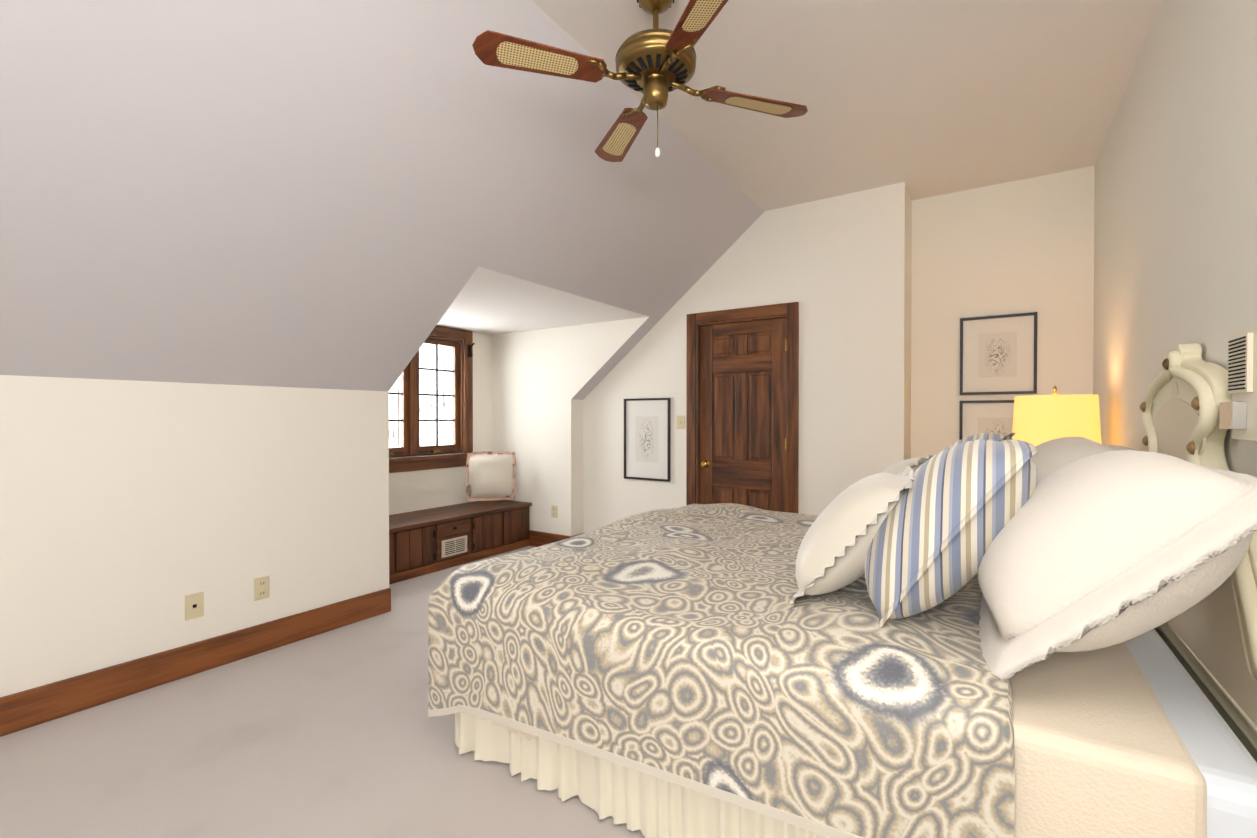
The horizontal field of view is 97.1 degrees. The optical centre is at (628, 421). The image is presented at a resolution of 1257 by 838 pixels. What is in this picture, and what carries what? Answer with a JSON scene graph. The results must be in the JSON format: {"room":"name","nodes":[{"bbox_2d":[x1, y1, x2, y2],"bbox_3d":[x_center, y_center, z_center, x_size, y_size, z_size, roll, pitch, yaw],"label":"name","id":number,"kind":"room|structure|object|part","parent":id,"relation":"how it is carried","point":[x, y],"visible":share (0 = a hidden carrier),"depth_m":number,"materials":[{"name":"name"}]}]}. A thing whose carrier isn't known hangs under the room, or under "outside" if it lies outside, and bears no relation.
{"room":"bedroom","nodes":[
{"label":"bedroom","id":0,"kind":"room"},
{"bbox_2d":[0,375,395,696],"bbox_3d":[-2.902,0.189,1.633,0.150,2.100,4.761,0,1,33],"label":"wall","id":1,"kind":"structure","parent":0,"point":[132,514],"depth_m":2.64,"materials":[{"name":"white paint"}]},
{"bbox_2d":[185,592,203,620],"bbox_3d":[-2.124,0.900,2.718,0.008,0.120,0.075,0,1,33],"label":"electrical outlet plate","id":2,"kind":"object","parent":1,"relation":"attached to","point":[194,605],"depth_m":2.72,"materials":[{"name":"beige plastic"}]},
{"bbox_2d":[0,588,390,736],"bbox_3d":[-2.812,1.164,1.653,0.026,0.150,4.640,0,1,33],"label":"baseboard","id":3,"kind":"structure","parent":1,"relation":"attached to","point":[25,709],"depth_m":2.63,"materials":[{"name":"brown wood"}]},
{"bbox_2d":[254,576,269,600],"bbox_3d":[-1.958,0.888,2.968,0.010,0.115,0.072,0,1,33],"label":"electrical outlet plate","id":4,"kind":"object","parent":1,"relation":"attached to","point":[261,585],"depth_m":2.96,"materials":[{"name":"beige plastic"}]},
{"bbox_2d":[0,546,644,837],"bbox_3d":[-0.999,1.297,1.918,5.130,0.120,7.370,0,1,33],"label":"floor","id":5,"kind":"structure","parent":0,"point":[337,733],"depth_m":2.02,"materials":[{"name":"carpet"}]},
{"bbox_2d":[389,500,531,583],"bbox_3d":[-1.672,1.002,4.790,0.548,0.420,1.856,0,1,33],"label":"window seat","id":6,"kind":"object","parent":5,"relation":"on","point":[426,541],"visible":0.73,"depth_m":4.71,"materials":[{"name":"brown wood"}]},
{"bbox_2d":[442,535,466,557],"bbox_3d":[-1.457,1.043,4.662,0.012,0.140,0.260,0,1,33],"label":"grille","id":7,"kind":"object","parent":6,"relation":"attached to","point":[453,546],"depth_m":4.66,"materials":[{"name":"beige metal"}]},
{"bbox_2d":[466,451,516,500],"bbox_3d":[-1.302,0.511,5.278,0.355,0.462,0.383,0,1,33],"label":"pillow","id":8,"kind":"object","parent":6,"relation":"on","point":[490,475],"visible":1,"depth_m":5.23,"materials":[{"name":"beige fabric"}]},
{"bbox_2d":[428,343,1256,837],"bbox_3d":[0.785,0.493,2.332,2.291,1.480,2.118,0,1,33],"label":"bed","id":9,"kind":"object","parent":5,"relation":"on","point":[984,635],"visible":1,"depth_m":1.39,"materials":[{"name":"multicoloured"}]},
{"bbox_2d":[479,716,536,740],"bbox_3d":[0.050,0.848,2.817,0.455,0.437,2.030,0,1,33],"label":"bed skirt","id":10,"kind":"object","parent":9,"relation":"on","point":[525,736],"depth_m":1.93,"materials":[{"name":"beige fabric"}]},
{"bbox_2d":[428,503,1014,837],"bbox_3d":[0.582,0.800,2.468,1.804,0.573,2.110,0,1,33],"label":"comforter","id":11,"kind":"object","parent":9,"relation":"on","point":[679,657],"depth_m":1.52,"materials":[{"name":"fabric"}]},
{"bbox_3d":[0.790,0.753,2.330,2.115,0.240,1.940,0,1,33],"label":"mattress","id":12,"kind":"part","parent":9,"relation":"part of","materials":[{"name":"white fabric"}]},
{"bbox_3d":[1.697,0.229,1.732,0.036,0.910,1.835,0,1,33],"label":"headboard mould","id":13,"kind":"part","parent":9,"relation":"part of","materials":[{"name":"beige paint"}]},
{"bbox_3d":[1.722,0.498,1.717,0.050,1.480,1.884,0,1,33],"label":"headboard","id":14,"kind":"part","parent":9,"relation":"part of","materials":[{"name":"beige paint"}]},
{"bbox_3d":[1.701,0.281,1.730,0.006,0.810,1.507,0,1,33],"label":"headboard panel","id":15,"kind":"part","parent":9,"relation":"part of","materials":[{"name":"beige"}]},
{"bbox_3d":[2.278,0.927,3.073,0.530,0.600,0.510,0,1,33],"label":"nightstand","id":16,"kind":"object","parent":5,"relation":"on","visible":0},
{"bbox_2d":[1012,386,1101,446],"bbox_3d":[2.328,0.215,3.034,0.430,0.825,0.430,0,1,33],"label":"lamp","id":17,"kind":"object","parent":16,"relation":"on","point":[1038,420],"visible":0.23,"depth_m":2.89,"materials":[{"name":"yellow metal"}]},
{"bbox_2d":[396,326,491,513],"bbox_3d":[-1.953,0.161,4.967,0.120,2.100,2.100,0,1,33],"label":"wall","id":18,"kind":"structure","parent":0,"point":[417,490],"depth_m":5.36,"materials":[{"name":"white paint"}]},
{"bbox_2d":[389,326,472,472],"bbox_3d":[-1.913,-0.226,4.938,0.175,1.315,1.350,0,1,33],"label":"window","id":19,"kind":"structure","parent":18,"relation":"in","point":[410,420],"depth_m":5.18,"materials":[{"name":"brown wood"}]},
{"bbox_2d":[389,450,440,455],"bbox_3d":[-1.915,0.274,4.944,0.030,0.025,0.560,0,1,33],"label":"hardware piece","id":20,"kind":"object","parent":19,"relation":"attached to","point":[432,451],"visible":0.71,"depth_m":5.11,"materials":[{"name":"gold metal"}]},
{"bbox_2d":[468,343,474,356],"bbox_3d":[-1.523,-0.701,5.395,0.074,0.136,0.040,0,1,33],"label":"hook","id":21,"kind":"object","parent":19,"relation":"attached to","point":[470,354],"visible":1,"depth_m":5.40,"materials":[{"name":"black metal"}]},
{"bbox_2d":[492,317,651,536],"bbox_3d":[-0.609,0.159,5.197,1.876,2.100,0.002,0,1,33],"label":"wall","id":22,"kind":"structure","parent":0,"point":[569,452],"depth_m":5.23,"materials":[{"name":"white paint"}]},
{"bbox_2d":[529,530,575,546],"bbox_3d":[-0.740,1.133,5.282,0.532,0.150,0.027,0,1,33],"label":"baseboard","id":23,"kind":"structure","parent":22,"relation":"attached to","point":[536,538],"depth_m":5.32,"materials":[{"name":"brown wood"}]},
{"bbox_2d":[551,505,557,517],"bbox_3d":[-0.701,0.849,5.259,0.072,0.115,0.009,0,1,33],"label":"electrical outlet plate","id":24,"kind":"object","parent":22,"relation":"attached to","point":[554,509],"depth_m":5.26,"materials":[{"name":"beige plastic"}]},
{"bbox_2d":[0,0,1161,399],"bbox_3d":[-0.999,-0.948,1.899,4.830,1.530,7.070,0,1,33],"label":"ceiling","id":25,"kind":"structure","parent":0,"point":[340,194],"depth_m":2.40,"materials":[{"name":"white paint"}]},
{"bbox_2d":[472,0,807,161],"bbox_3d":[0.102,-1.300,2.089,0.975,0.630,0.975,0,1,26],"label":"ceiling fan","id":26,"kind":"object","parent":25,"relation":"hanging from","point":[656,64],"visible":1,"depth_m":2.01,"materials":[{"name":"brown wood"}]},
{"bbox_3d":[0.102,-1.400,2.088,0.481,0.430,0.481,0,1,33],"label":"motor","id":27,"kind":"part","parent":26,"relation":"part of","materials":[{"name":"gold metal"}]},
{"bbox_3d":[0.108,-1.090,2.063,0.020,0.210,0.020,0,1,33],"label":"chain","id":28,"kind":"part","parent":26,"relation":"part of","materials":[{"name":"gold metal"}]},
{"bbox_2d":[624,398,670,481],"bbox_3d":[0.159,0.151,4.896,0.470,0.720,0.022,0,1,33],"label":"framed picture","id":29,"kind":"object","parent":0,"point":[661,408],"depth_m":4.88,"materials":[{"name":"black"}]},
{"bbox_2d":[634,415,658,463],"bbox_3d":[0.161,0.151,4.899,0.259,0.427,0.001,0,1,33],"label":"art print","id":30,"kind":"object","parent":29,"relation":"attached to","point":[646,438],"visible":1,"depth_m":4.90,"materials":[{"name":"white paper"}]},
{"bbox_2d":[652,182,911,514],"bbox_3d":[0.704,-0.211,4.621,2.880,2.850,0.120,0,1,33],"label":"wall","id":31,"kind":"structure","parent":0,"point":[846,260],"depth_m":4.05,"materials":[{"name":"white paint"}]},
{"bbox_2d":[677,416,684,428],"bbox_3d":[0.441,0.003,4.714,0.072,0.115,0.016,0,1,33],"label":"switch plate","id":32,"kind":"object","parent":31,"relation":"attached to","point":[680,422],"visible":1,"depth_m":4.71,"materials":[{"name":"beige plastic"}]},
{"bbox_2d":[686,302,798,512],"bbox_3d":[0.914,0.157,4.470,0.934,2.117,0.148,0,1,33],"label":"door","id":33,"kind":"structure","parent":31,"relation":"attached to","point":[742,406],"depth_m":4.43,"materials":[{"name":"brown wood"}]},
{"bbox_2d":[700,339,785,467],"bbox_3d":[0.899,0.191,4.408,0.708,1.640,0.068,0,1,33],"label":"hardware piece","id":34,"kind":"object","parent":33,"relation":"attached to","point":[705,464],"visible":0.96,"depth_m":4.56,"materials":[{"name":"gold metal"}]},
{"bbox_2d":[908,166,1091,458],"bbox_3d":[2.507,-0.205,3.905,1.160,2.850,0.120,0,1,33],"label":"wall","id":35,"kind":"structure","parent":0,"point":[1024,245],"depth_m":3.81,"materials":[{"name":"white paint"}]},
{"bbox_2d":[959,400,1013,439],"bbox_3d":[2.527,0.121,3.810,0.440,0.540,0.022,0,1,33],"label":"picture","id":36,"kind":"object","parent":35,"relation":"attached to","point":[987,416],"visible":0.25,"depth_m":3.85,"materials":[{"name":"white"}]},
{"bbox_2d":[976,416,1012,433],"bbox_3d":[2.528,0.121,3.813,0.244,0.326,0.001,0,1,33],"label":"art","id":37,"kind":"object","parent":36,"relation":"attached to","point":[984,424],"depth_m":3.82,"materials":[{"name":"white paper"}]},
{"bbox_2d":[960,312,1036,394],"bbox_3d":[2.527,-0.459,3.805,0.440,0.540,0.022,0,1,33],"label":"picture","id":38,"kind":"object","parent":35,"relation":"attached to","point":[998,354],"visible":0.96,"depth_m":3.80,"materials":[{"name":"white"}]},
{"bbox_2d":[976,330,1018,378],"bbox_3d":[2.528,-0.459,3.808,0.244,0.326,0.001,0,1,33],"label":"art","id":39,"kind":"object","parent":38,"relation":"attached to","point":[997,351],"depth_m":3.81,"materials":[{"name":"white paper"}]},
{"bbox_2d":[1088,0,1256,476],"bbox_3d":[1.071,-0.177,0.548,0.120,2.850,7.310,0,1,33],"label":"wall","id":40,"kind":"structure","parent":0,"point":[1174,173],"depth_m":1.95,"materials":[{"name":"white paint"}]},
{"bbox_2d":[1219,325,1256,440],"bbox_3d":[1.440,-0.088,1.281,0.065,0.260,0.210,0,1,33],"label":"intercom","id":41,"kind":"object","parent":40,"relation":"attached to","point":[1238,415],"visible":1,"depth_m":1.29,"materials":[{"name":"beige plastic"}]},
{"label":"outside","id":42,"kind":"structure","parent":0,"visible":0},
{"bbox_2d":[389,343,452,447],"bbox_3d":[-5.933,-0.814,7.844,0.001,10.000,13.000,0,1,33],"label":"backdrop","id":43,"kind":"structure","parent":42,"point":[427,433],"depth_m":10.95,"materials":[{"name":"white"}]}
]}

